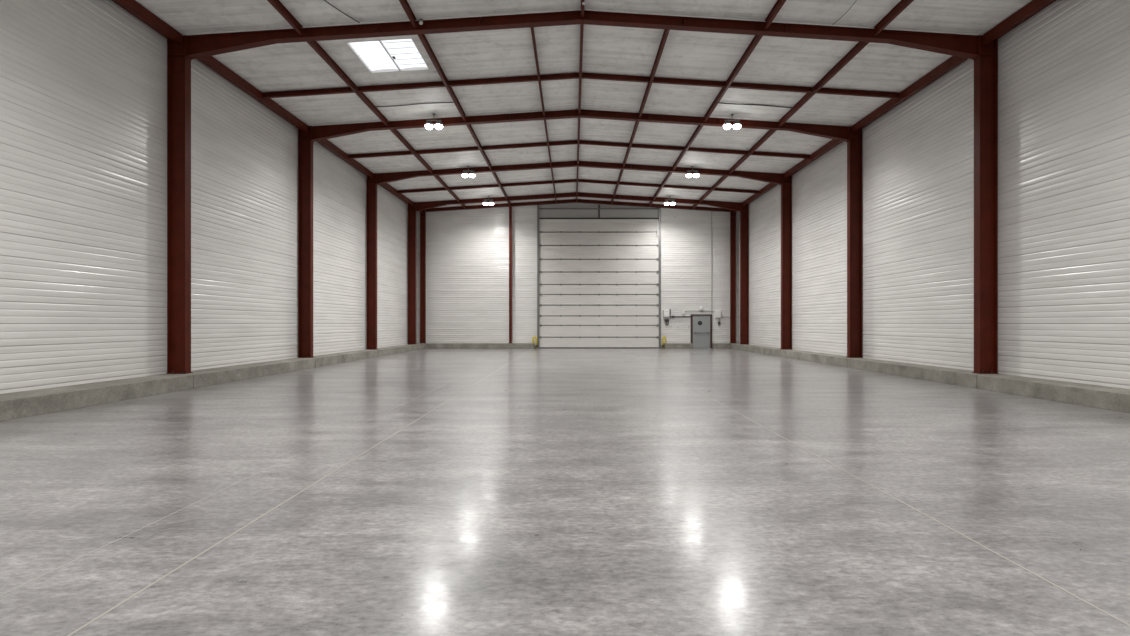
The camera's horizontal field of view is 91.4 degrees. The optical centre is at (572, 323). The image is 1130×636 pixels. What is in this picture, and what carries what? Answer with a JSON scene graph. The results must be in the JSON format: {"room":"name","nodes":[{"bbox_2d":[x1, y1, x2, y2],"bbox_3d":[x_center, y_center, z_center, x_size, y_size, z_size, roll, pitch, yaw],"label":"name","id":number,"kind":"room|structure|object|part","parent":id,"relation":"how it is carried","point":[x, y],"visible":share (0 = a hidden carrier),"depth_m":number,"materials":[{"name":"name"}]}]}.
{"room":"empty warehouse","nodes":[
{"label":"empty warehouse","id":0,"kind":"room"},
{"bbox_2d":[0,0,416,393],"bbox_3d":[-9.634,-2.670,14.525,0.136,8.340,37.055,0,0,1],"label":"wall","id":1,"kind":"structure","parent":0,"point":[83,83],"depth_m":12.17,"materials":[{"name":"white metal"}]},
{"bbox_2d":[0,343,424,420],"bbox_3d":[-9.286,1.345,14.515,1.071,0.310,37.008,0,0,0],"label":"concrete curb","id":2,"kind":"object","parent":1,"relation":"attached to","point":[14,405],"depth_m":11.52,"materials":[{"name":"concrete"}]},
{"bbox_2d":[166,35,192,373],"bbox_3d":[-9.350,-2.802,13.100,0.440,7.984,0.260,0,0,0],"label":"steel column","id":3,"kind":"structure","parent":2,"relation":"on","point":[178,64],"depth_m":13.10,"materials":[{"name":"brown metal"}]},
{"bbox_2d":[298,126,312,357],"bbox_3d":[-9.250,-2.805,19.100,0.440,7.991,0.260,0,0,0],"label":"steel column","id":4,"kind":"structure","parent":2,"relation":"on","point":[305,145],"depth_m":19.09,"materials":[{"name":"brown metal"}]},
{"bbox_2d":[366,173,376,349],"bbox_3d":[-9.150,-2.808,25.100,0.440,7.997,0.260,0,0,0],"label":"steel column","id":5,"kind":"structure","parent":2,"relation":"on","point":[371,187],"depth_m":25.09,"materials":[{"name":"brown metal"}]},
{"bbox_2d":[408,202,415,343],"bbox_3d":[-9.070,-2.811,31.100,0.440,8.002,0.260,0,0,0],"label":"steel column","id":6,"kind":"structure","parent":2,"relation":"on","point":[411,209],"depth_m":31.09,"materials":[{"name":"brown metal"}]},
{"bbox_2d":[420,210,425,342],"bbox_3d":[-8.920,-2.818,32.780,0.320,8.015,0.220,0,0,0],"label":"steel column","id":7,"kind":"structure","parent":2,"relation":"on","point":[423,213],"depth_m":32.78,"materials":[{"name":"brown metal"}]},
{"bbox_2d":[0,348,1129,635],"bbox_3d":[0.000,1.600,14.525,22.000,0.200,39.050,0,0,0],"label":"floor","id":8,"kind":"structure","parent":0,"point":[564,491],"depth_m":4.64,"materials":[{"name":"concrete"}]},
{"bbox_2d":[0,380,452,595],"bbox_3d":[-3.155,1.500,5.500,0.010,0.001,19.000,0,0,0],"label":"trim","id":9,"kind":"structure","parent":8,"relation":"on","point":[452,380],"depth_m":4.19,"materials":[{"name":"grey concrete"}]},
{"bbox_2d":[67,351,527,635],"bbox_3d":[-2.420,1.499,14.150,0.016,0.002,36.300,0,0,0],"label":"trim","id":10,"kind":"structure","parent":8,"relation":"on","point":[138,592],"depth_m":3.72,"materials":[{"name":"grey concrete"}]},
{"bbox_2d":[532,336,537,348],"bbox_3d":[-2.260,1.127,32.550,0.320,0.745,0.140,0,0,0],"label":"guard","id":11,"kind":"object","parent":8,"relation":"on","point":[535,337],"visible":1,"depth_m":32.51,"materials":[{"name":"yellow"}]},
{"bbox_2d":[661,336,666,348],"bbox_3d":[5.380,1.127,32.550,0.320,0.745,0.140,0,0,0],"label":"guard","id":12,"kind":"object","parent":8,"relation":"on","point":[663,336],"visible":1,"depth_m":32.50,"materials":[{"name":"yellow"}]},
{"bbox_2d":[628,353,1129,626],"bbox_3d":[2.760,1.499,14.150,0.014,0.002,36.300,0,0,0],"label":"joint","id":13,"kind":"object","parent":8,"relation":"on","point":[628,353],"depth_m":3.85,"materials":[{"name":"grey concrete"}]},
{"bbox_2d":[417,205,737,347],"bbox_3d":[0.280,-2.890,33.102,19.241,8.781,0.135,0,0,0],"label":"wall","id":14,"kind":"structure","parent":0,"point":[467,251],"depth_m":33.04,"materials":[{"name":"white metal"}]},
{"bbox_2d":[424,343,730,348],"bbox_3d":[0.275,1.345,32.720,18.040,0.310,0.600,0,0,0],"label":"baseboard","id":15,"kind":"structure","parent":14,"relation":"attached to","point":[426,345],"depth_m":32.42,"materials":[{"name":"concrete"}]},
{"bbox_2d":[509,207,511,342],"bbox_3d":[-3.720,-2.870,32.780,0.280,8.120,0.220,0,0,0],"label":"post","id":16,"kind":"object","parent":15,"relation":"on","point":[510,208],"visible":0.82,"depth_m":32.71,"materials":[{"name":"brown metal"}]},
{"bbox_2d":[537,202,660,347],"bbox_3d":[1.560,-2.959,33.005,7.400,8.918,0.250,0,0,0],"label":"door","id":17,"kind":"structure","parent":14,"relation":"in","point":[593,259],"depth_m":32.98,"materials":[{"name":"silver metal"}]},
{"bbox_3d":[1.560,-5.865,33.016,7.140,0.754,0.068,0,0,0],"label":"panel","id":18,"kind":"part","parent":17,"relation":"part of","materials":[{"name":"white metal"}]},
{"bbox_3d":[1.560,-5.060,33.016,7.140,0.744,0.068,0,0,0],"label":"panel","id":19,"kind":"part","parent":17,"relation":"part of","materials":[{"name":"white metal"}]},
{"bbox_3d":[1.560,-4.245,33.016,7.140,0.774,0.068,0,0,0],"label":"panel","id":20,"kind":"part","parent":17,"relation":"part of","materials":[{"name":"white metal"}]},
{"bbox_3d":[1.560,-3.450,33.016,7.140,0.704,0.068,0,0,0],"label":"panel","id":21,"kind":"part","parent":17,"relation":"part of","materials":[{"name":"white metal"}]},
{"bbox_3d":[1.560,-2.695,33.016,7.140,0.694,0.068,0,0,0],"label":"panel","id":22,"kind":"part","parent":17,"relation":"part of","materials":[{"name":"white metal"}]},
{"bbox_3d":[1.560,-2.020,33.016,7.140,0.544,0.068,0,0,0],"label":"panel","id":23,"kind":"part","parent":17,"relation":"part of","materials":[{"name":"white metal"}]},
{"bbox_3d":[1.560,-1.400,33.016,7.140,0.584,0.068,0,0,0],"label":"panel","id":24,"kind":"part","parent":17,"relation":"part of","materials":[{"name":"white metal"}]},
{"bbox_3d":[1.560,-0.760,33.016,7.140,0.584,0.068,0,0,0],"label":"panel","id":25,"kind":"part","parent":17,"relation":"part of","materials":[{"name":"white metal"}]},
{"bbox_3d":[1.560,-0.155,33.016,7.140,0.514,0.068,0,0,0],"label":"panel","id":26,"kind":"part","parent":17,"relation":"part of","materials":[{"name":"white metal"}]},
{"bbox_3d":[1.560,0.485,33.016,7.140,0.654,0.068,0,0,0],"label":"panel","id":27,"kind":"part","parent":17,"relation":"part of","materials":[{"name":"white metal"}]},
{"bbox_3d":[1.560,1.159,33.016,7.140,0.582,0.068,0,0,0],"label":"panel","id":28,"kind":"part","parent":17,"relation":"part of","materials":[{"name":"white metal"}]},
{"bbox_3d":[1.560,-6.279,33.035,7.140,0.079,0.150,0,0,0],"label":"header rail","id":29,"kind":"part","parent":17,"relation":"part of","materials":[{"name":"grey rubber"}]},
{"bbox_3d":[1.560,-6.869,33.080,7.380,1.098,0.100,0,0,0],"label":"header panel","id":30,"kind":"part","parent":17,"relation":"part of","materials":[{"name":"grey metal"}]},
{"bbox_2d":[663,310,669,316],"bbox_3d":[5.588,-0.582,32.929,0.342,0.408,0.175,0,0,0],"label":"control box","id":31,"kind":"object","parent":14,"relation":"attached to","point":[666,313],"visible":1,"depth_m":32.86,"materials":[{"name":"white plastic"}]},
{"bbox_2d":[669,309,690,318],"bbox_3d":[6.401,-0.558,32.957,1.259,0.564,0.130,0,0,0],"label":"pipe","id":32,"kind":"object","parent":14,"relation":"attached to","point":[669,309],"visible":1,"depth_m":32.93,"materials":[{"name":"grey metal"}]},
{"bbox_2d":[691,314,711,347],"bbox_3d":[7.690,0.475,33.138,1.280,2.050,0.425,0,0,0],"label":"door","id":33,"kind":"structure","parent":14,"relation":"in","point":[701,324],"depth_m":32.99,"materials":[{"name":"grey metal"}]},
{"bbox_2d":[711,211,711,312],"bbox_3d":[8.311,-3.742,33.011,0.042,6.284,0.012,0,0,0],"label":"trim","id":34,"kind":"structure","parent":14,"relation":"attached to","point":[711,211],"depth_m":33.00,"materials":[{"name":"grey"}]},
{"bbox_2d":[714,310,720,317],"bbox_3d":[8.653,-0.552,32.952,0.366,0.444,0.130,0,0,0],"label":"box","id":35,"kind":"object","parent":14,"relation":"attached to","point":[717,313],"visible":1,"depth_m":32.90,"materials":[{"name":"white plastic"}]},
{"bbox_2d":[135,0,1031,206],"bbox_3d":[0.187,-7.160,14.525,20.121,0.761,37.250,0,0,0],"label":"ceiling","id":36,"kind":"structure","parent":0,"point":[616,50],"depth_m":15.83,"materials":[{"name":"white metal"}]},
{"bbox_2d":[112,0,182,44],"bbox_3d":[-9.450,-6.681,7.995,0.368,0.238,9.996,0,0,1],"label":"eave purlin","id":37,"kind":"object","parent":36,"relation":"attached to","point":[133,7],"visible":1,"depth_m":12.10,"materials":[{"name":"red paint"}]},
{"bbox_2d":[197,56,307,132],"bbox_3d":[-9.345,-6.687,16.100,0.368,0.235,5.785,0,0,1],"label":"eave purlin","id":38,"kind":"object","parent":36,"relation":"attached to","point":[211,62],"visible":0.84,"depth_m":15.76,"materials":[{"name":"red paint"}]},
{"bbox_2d":[267,0,302,34],"bbox_3d":[-6.400,-6.893,7.995,0.075,0.190,9.990,0,0,0],"label":"purlin","id":39,"kind":"object","parent":36,"relation":"attached to","point":[276,4],"visible":1,"depth_m":12.31,"materials":[{"name":"red paint"}]},
{"bbox_2d":[324,0,359,22],"bbox_3d":[-5.275,-7.024,12.250,0.028,0.054,1.413,0,0,23],"label":"loose cable","id":40,"kind":"object","parent":36,"relation":"attached to","point":[324,0],"visible":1,"depth_m":12.38,"materials":[{"name":"grey plastic"}]},
{"bbox_2d":[317,139,373,177],"bbox_3d":[-9.267,-6.692,22.100,0.368,0.235,5.785,0,0,1],"label":"eave purlin","id":41,"kind":"object","parent":36,"relation":"attached to","point":[327,144],"visible":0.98,"depth_m":22.10,"materials":[{"name":"red paint"}]},
{"bbox_2d":[307,41,387,125],"bbox_3d":[-6.400,-6.893,16.100,0.075,0.190,5.780,0,0,0],"label":"purlin","id":42,"kind":"object","parent":36,"relation":"attached to","point":[321,52],"visible":1,"depth_m":15.49,"materials":[{"name":"red paint"}]},
{"bbox_2d":[345,38,429,73],"bbox_3d":[-4.870,-7.147,14.675,1.694,0.208,1.744,0,0,0],"label":"skylight","id":43,"kind":"object","parent":36,"relation":"attached to","point":[403,54],"visible":0.88,"depth_m":14.72,"materials":[{"name":"white plastic"}]},
{"bbox_3d":[-5.275,-7.130,14.675,0.810,0.060,1.670,0,0,0],"label":"glazing pane","id":44,"kind":"part","parent":43,"relation":"part of","materials":[{"name":"white glass"}]},
{"bbox_3d":[-4.465,-7.182,14.675,0.810,0.060,1.670,0,0,0],"label":"glazing pane","id":45,"kind":"part","parent":43,"relation":"part of","materials":[{"name":"white glass"}]},
{"bbox_2d":[379,183,413,205],"bbox_3d":[-9.189,-6.697,28.100,0.368,0.235,5.785,0,0,1],"label":"eave purlin","id":46,"kind":"object","parent":36,"relation":"attached to","point":[386,186],"visible":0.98,"depth_m":28.38,"materials":[{"name":"red paint"}]},
{"bbox_2d":[399,0,416,27],"bbox_3d":[-3.720,-7.063,7.995,0.075,0.190,9.990,0,0,0],"label":"purlin","id":47,"kind":"object","parent":36,"relation":"attached to","point":[404,3],"visible":1,"depth_m":12.47,"materials":[{"name":"red paint"}]},
{"bbox_2d":[390,129,431,172],"bbox_3d":[-6.400,-6.893,22.100,0.075,0.190,5.780,0,0,0],"label":"purlin","id":48,"kind":"object","parent":36,"relation":"attached to","point":[395,132],"visible":1,"depth_m":21.72,"materials":[{"name":"red paint"}]},
{"bbox_2d":[375,102,453,106],"bbox_3d":[-5.060,-7.050,17.750,2.601,0.183,0.032,0,0,0],"label":"cable","id":49,"kind":"object","parent":36,"relation":"attached to","point":[434,102],"visible":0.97,"depth_m":17.74,"materials":[{"name":"grey plastic"}]},
{"bbox_2d":[425,113,442,129],"bbox_3d":[-4.720,-6.849,18.700,0.610,0.513,0.280,0,0,0],"label":"lamp","id":50,"kind":"object","parent":36,"relation":"hanging from","point":[429,125],"visible":1,"depth_m":18.62,"materials":[{"name":"white glass"}]},
{"bbox_2d":[418,34,465,120],"bbox_3d":[-3.720,-7.063,16.100,0.075,0.190,5.780,0,0,0],"label":"purlin","id":51,"kind":"object","parent":36,"relation":"attached to","point":[422,37],"visible":1,"depth_m":15.45,"materials":[{"name":"red paint"}]},
{"bbox_2d":[434,176,458,201],"bbox_3d":[-6.400,-6.893,28.100,0.075,0.190,5.780,0,0,0],"label":"purlin","id":52,"kind":"object","parent":36,"relation":"attached to","point":[438,178],"visible":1,"depth_m":27.86,"materials":[{"name":"red paint"}]},
{"bbox_2d":[462,166,474,177],"bbox_3d":[-4.720,-6.849,24.900,0.610,0.513,0.280,0,0,0],"label":"lamp","id":53,"kind":"object","parent":36,"relation":"hanging from","point":[464,174],"visible":1,"depth_m":24.83,"materials":[{"name":"silver metal"}]},
{"bbox_2d":[466,125,491,169],"bbox_3d":[-3.720,-7.063,22.100,0.075,0.190,5.780,0,0,0],"label":"purlin","id":54,"kind":"object","parent":36,"relation":"attached to","point":[469,127],"visible":1,"depth_m":21.81,"materials":[{"name":"red paint"}]},
{"bbox_2d":[483,196,493,204],"bbox_3d":[-4.720,-6.849,30.750,0.610,0.513,0.280,0,0,0],"label":"lamp","id":55,"kind":"object","parent":36,"relation":"hanging from","point":[485,202],"visible":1,"depth_m":30.66,"materials":[{"name":"silver metal"}]},
{"bbox_2d":[492,172,506,198],"bbox_3d":[-3.720,-7.063,28.100,0.075,0.190,5.780,0,0,0],"label":"purlin","id":56,"kind":"object","parent":36,"relation":"attached to","point":[493,173],"visible":0.95,"depth_m":27.86,"materials":[{"name":"red paint"}]},
{"bbox_2d":[531,27,544,115],"bbox_3d":[-1.000,-7.236,16.100,0.050,0.190,5.780,0,0,0],"label":"purlin","id":57,"kind":"object","parent":36,"relation":"attached to","point":[532,28],"visible":1,"depth_m":15.44,"materials":[{"name":"red paint"}]},
{"bbox_2d":[544,120,550,165],"bbox_3d":[-1.000,-7.236,22.100,0.050,0.190,5.780,0,0,0],"label":"purlin","id":58,"kind":"object","parent":36,"relation":"attached to","point":[545,124],"visible":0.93,"depth_m":21.76,"materials":[{"name":"red paint"}]},
{"bbox_2d":[551,168,555,195],"bbox_3d":[-1.000,-7.236,28.100,0.050,0.190,5.780,0,0,0],"label":"purlin","id":59,"kind":"object","parent":36,"relation":"attached to","point":[551,168],"visible":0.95,"depth_m":27.75,"materials":[{"name":"red paint"}]},
{"bbox_2d":[576,167,578,194],"bbox_3d":[0.220,-7.313,28.100,0.075,0.190,5.780,0,0,0],"label":"purlin","id":60,"kind":"object","parent":36,"relation":"attached to","point":[577,167],"visible":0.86,"depth_m":28.86,"materials":[{"name":"red paint"}]},
{"bbox_2d":[425,198,730,211],"bbox_3d":[0.295,-7.021,32.776,18.106,0.789,0.168,0,0,0],"label":"roof beam","id":61,"kind":"structure","parent":36,"relation":"attached to","point":[543,202],"depth_m":32.78,"materials":[{"name":"brown metal"}]},
{"bbox_2d":[415,192,740,211],"bbox_3d":[0.290,-6.863,31.096,18.316,1.104,0.208,0,0,0],"label":"roof beam","id":62,"kind":"structure","parent":36,"relation":"attached to","point":[421,205],"depth_m":31.09,"materials":[{"name":"brown metal"}]},
{"bbox_2d":[398,179,758,193],"bbox_3d":[0.268,-7.036,28.300,18.531,0.724,0.100,0,0,0],"label":"cross beam","id":63,"kind":"structure","parent":36,"relation":"attached to","point":[569,180],"depth_m":28.30,"materials":[{"name":"brown metal"}]},
{"bbox_2d":[577,118,579,163],"bbox_3d":[0.220,-7.313,22.100,0.075,0.190,5.780,0,0,0],"label":"purlin","id":64,"kind":"object","parent":36,"relation":"attached to","point":[578,118],"visible":0.81,"depth_m":21.82,"materials":[{"name":"red paint"}]},
{"bbox_2d":[376,160,781,184],"bbox_3d":[0.275,-6.862,25.096,18.446,1.107,0.208,0,0,0],"label":"roof beam","id":65,"kind":"structure","parent":36,"relation":"attached to","point":[381,177],"depth_m":25.09,"materials":[{"name":"brown metal"}]},
{"bbox_2d":[349,140,809,158],"bbox_3d":[0.253,-7.034,22.300,18.657,0.727,0.100,0,0,0],"label":"cross beam","id":66,"kind":"structure","parent":36,"relation":"attached to","point":[572,142],"depth_m":22.30,"materials":[{"name":"brown metal"}]},
{"bbox_2d":[311,108,849,141],"bbox_3d":[0.250,-6.860,19.096,18.596,1.110,0.208,0,0,0],"label":"roof beam","id":67,"kind":"structure","parent":36,"relation":"attached to","point":[324,131],"depth_m":19.09,"materials":[{"name":"brown metal"}]},
{"bbox_2d":[263,73,898,98],"bbox_3d":[0.238,-7.032,16.300,18.783,0.730,0.100,0,0,0],"label":"cross beam","id":68,"kind":"structure","parent":36,"relation":"attached to","point":[563,76],"depth_m":16.30,"materials":[{"name":"brown metal"}]},
{"bbox_2d":[578,24,583,113],"bbox_3d":[0.220,-7.313,16.100,0.075,0.190,5.780,0,0,0],"label":"purlin","id":69,"kind":"object","parent":36,"relation":"attached to","point":[581,25],"visible":0.81,"depth_m":15.55,"materials":[{"name":"red paint"}]},
{"bbox_2d":[185,9,979,59],"bbox_3d":[0.225,-6.859,13.096,18.746,1.114,0.208,0,0,0],"label":"roof beam","id":70,"kind":"structure","parent":36,"relation":"attached to","point":[197,45],"depth_m":13.10,"materials":[{"name":"brown metal"}]},
{"bbox_2d":[581,0,584,16],"bbox_3d":[0.220,-7.313,7.995,0.075,0.190,9.990,0,0,0],"label":"purlin","id":71,"kind":"object","parent":36,"relation":"attached to","point":[582,5],"visible":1,"depth_m":12.67,"materials":[{"name":"red paint"}]},
{"bbox_2d":[613,169,622,196],"bbox_3d":[2.300,-7.181,28.100,0.075,0.190,5.780,0,0,0],"label":"purlin","id":72,"kind":"object","parent":36,"relation":"attached to","point":[621,171],"visible":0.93,"depth_m":27.80,"materials":[{"name":"red paint"}]},
{"bbox_2d":[623,121,639,166],"bbox_3d":[2.300,-7.181,22.100,0.075,0.190,5.780,0,0,0],"label":"purlin","id":73,"kind":"object","parent":36,"relation":"attached to","point":[636,122],"visible":0.9,"depth_m":21.65,"materials":[{"name":"red paint"}]},
{"bbox_2d":[639,29,669,117],"bbox_3d":[2.300,-7.181,16.100,0.075,0.190,5.780,0,0,0],"label":"purlin","id":74,"kind":"object","parent":36,"relation":"attached to","point":[666,32],"visible":1,"depth_m":15.48,"materials":[{"name":"red paint"}]},
{"bbox_2d":[653,172,671,199],"bbox_3d":[4.550,-7.038,28.100,0.075,0.190,5.780,0,0,0],"label":"purlin","id":75,"kind":"object","parent":36,"relation":"attached to","point":[669,173],"visible":0.95,"depth_m":27.97,"materials":[{"name":"red paint"}]},
{"bbox_2d":[664,196,674,204],"bbox_3d":[5.400,-6.841,30.750,0.610,0.498,0.280,0,0,0],"label":"lamp","id":76,"kind":"object","parent":36,"relation":"hanging from","point":[666,202],"visible":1,"depth_m":30.66,"materials":[{"name":"silver metal"}]},
{"bbox_2d":[673,125,702,169],"bbox_3d":[4.550,-7.038,22.100,0.075,0.190,5.780,0,0,0],"label":"purlin","id":77,"kind":"object","parent":36,"relation":"attached to","point":[699,127],"visible":0.9,"depth_m":21.76,"materials":[{"name":"red paint"}]},
{"bbox_2d":[686,166,698,177],"bbox_3d":[5.400,-6.841,24.900,0.610,0.498,0.280,0,0,0],"label":"lamp","id":78,"kind":"object","parent":36,"relation":"hanging from","point":[688,174],"visible":1,"depth_m":24.83,"materials":[{"name":"silver metal"}]},
{"bbox_2d":[699,176,727,202],"bbox_3d":[7.120,-6.875,28.100,0.075,0.190,5.780,0,0,0],"label":"purlin","id":79,"kind":"object","parent":36,"relation":"attached to","point":[722,178],"visible":1,"depth_m":27.91,"materials":[{"name":"red paint"}]},
{"bbox_2d":[723,114,740,129],"bbox_3d":[5.400,-6.841,18.700,0.610,0.498,0.280,0,0,0],"label":"lamp","id":80,"kind":"object","parent":36,"relation":"hanging from","point":[727,125],"visible":1,"depth_m":18.63,"materials":[{"name":"white glass"}]},
{"bbox_2d":[704,35,761,121],"bbox_3d":[4.550,-7.038,16.100,0.075,0.190,5.780,0,0,0],"label":"purlin","id":81,"kind":"object","parent":36,"relation":"attached to","point":[757,38],"visible":1,"depth_m":15.44,"materials":[{"name":"red paint"}]},
{"bbox_2d":[729,130,776,173],"bbox_3d":[7.120,-6.875,22.100,0.075,0.190,5.780,0,0,0],"label":"purlin","id":82,"kind":"object","parent":36,"relation":"attached to","point":[769,133],"visible":1,"depth_m":21.78,"materials":[{"name":"red paint"}]},
{"bbox_2d":[719,102,792,107],"bbox_3d":[5.835,-7.029,17.750,2.473,0.201,0.040,0,0,0],"label":"cable","id":83,"kind":"object","parent":36,"relation":"attached to","point":[719,102],"visible":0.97,"depth_m":17.74,"materials":[{"name":"grey plastic"}]},
{"bbox_2d":[742,183,777,205],"bbox_3d":[9.724,-6.691,28.100,0.368,0.233,5.783,0,0,0],"label":"eave purlin","id":84,"kind":"object","parent":36,"relation":"attached to","point":[769,186],"visible":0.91,"depth_m":28.33,"materials":[{"name":"red paint"}]},
{"bbox_2d":[764,0,785,28],"bbox_3d":[4.550,-7.038,7.995,0.075,0.190,9.990,0,0,0],"label":"purlin","id":85,"kind":"object","parent":36,"relation":"attached to","point":[778,5],"visible":1,"depth_m":12.43,"materials":[{"name":"red paint"}]},
{"bbox_2d":[784,139,842,177],"bbox_3d":[9.772,-6.688,22.100,0.368,0.233,5.783,0,0,0],"label":"eave purlin","id":86,"kind":"object","parent":36,"relation":"attached to","point":[832,143],"visible":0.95,"depth_m":22.06,"materials":[{"name":"red paint"}]},
{"bbox_2d":[779,42,868,126],"bbox_3d":[7.120,-6.875,16.100,0.075,0.190,5.780,0,0,0],"label":"purlin","id":87,"kind":"object","parent":36,"relation":"attached to","point":[859,46],"visible":1,"depth_m":15.48,"materials":[{"name":"red paint"}]},
{"bbox_2d":[873,0,913,35],"bbox_3d":[7.120,-6.875,7.995,0.075,0.190,9.990,0,0,0],"label":"purlin","id":88,"kind":"object","parent":36,"relation":"attached to","point":[902,4],"visible":1,"depth_m":12.30,"materials":[{"name":"red paint"}]},
{"bbox_2d":[852,56,967,132],"bbox_3d":[9.820,-6.685,16.100,0.368,0.233,5.783,0,0,0],"label":"eave purlin","id":89,"kind":"object","parent":36,"relation":"attached to","point":[952,62],"visible":0.84,"depth_m":15.75,"materials":[{"name":"red paint"}]},
{"bbox_2d":[983,0,1055,44],"bbox_3d":[9.885,-6.681,7.995,0.368,0.235,9.993,0,0,0],"label":"eave purlin","id":90,"kind":"object","parent":36,"relation":"attached to","point":[1033,7],"visible":1,"depth_m":12.09,"materials":[{"name":"red paint"}]},
{"bbox_2d":[738,0,1129,388],"bbox_3d":[10.101,-2.670,14.525,0.136,8.340,37.052,0,0,0],"label":"wall","id":91,"kind":"structure","parent":0,"point":[1064,71],"depth_m":13.02,"materials":[{"name":"white metal"}]},
{"bbox_2d":[731,343,1129,412],"bbox_3d":[9.748,1.345,14.515,0.896,0.310,37.008,0,0,0],"label":"concrete curb","id":92,"kind":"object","parent":91,"relation":"attached to","point":[1097,396],"depth_m":12.54,"materials":[{"name":"concrete"}]},
{"bbox_2d":[730,210,735,342],"bbox_3d":[9.510,-2.813,32.780,0.320,8.006,0.220,0,0,0],"label":"steel column","id":93,"kind":"structure","parent":92,"relation":"on","point":[732,214],"depth_m":32.78,"materials":[{"name":"brown metal"}]},
{"bbox_2d":[740,202,747,343],"bbox_3d":[9.650,-2.807,31.100,0.440,7.993,0.260,0,0,0],"label":"steel column","id":94,"kind":"structure","parent":92,"relation":"on","point":[744,209],"depth_m":31.09,"materials":[{"name":"brown metal"}]},
{"bbox_2d":[781,173,791,349],"bbox_3d":[9.700,-2.805,25.100,0.440,7.990,0.260,0,0,0],"label":"steel column","id":95,"kind":"structure","parent":92,"relation":"on","point":[786,187],"depth_m":25.09,"materials":[{"name":"brown metal"}]},
{"bbox_2d":[847,126,862,357],"bbox_3d":[9.750,-2.803,19.100,0.440,7.987,0.260,0,0,0],"label":"steel column","id":96,"kind":"structure","parent":92,"relation":"on","point":[854,146],"depth_m":19.09,"materials":[{"name":"brown metal"}]},
{"bbox_2d":[972,35,998,373],"bbox_3d":[9.800,-2.802,13.100,0.440,7.984,0.260,0,0,0],"label":"steel column","id":97,"kind":"structure","parent":92,"relation":"on","point":[986,64],"depth_m":13.10,"materials":[{"name":"brown metal"}]}
]}

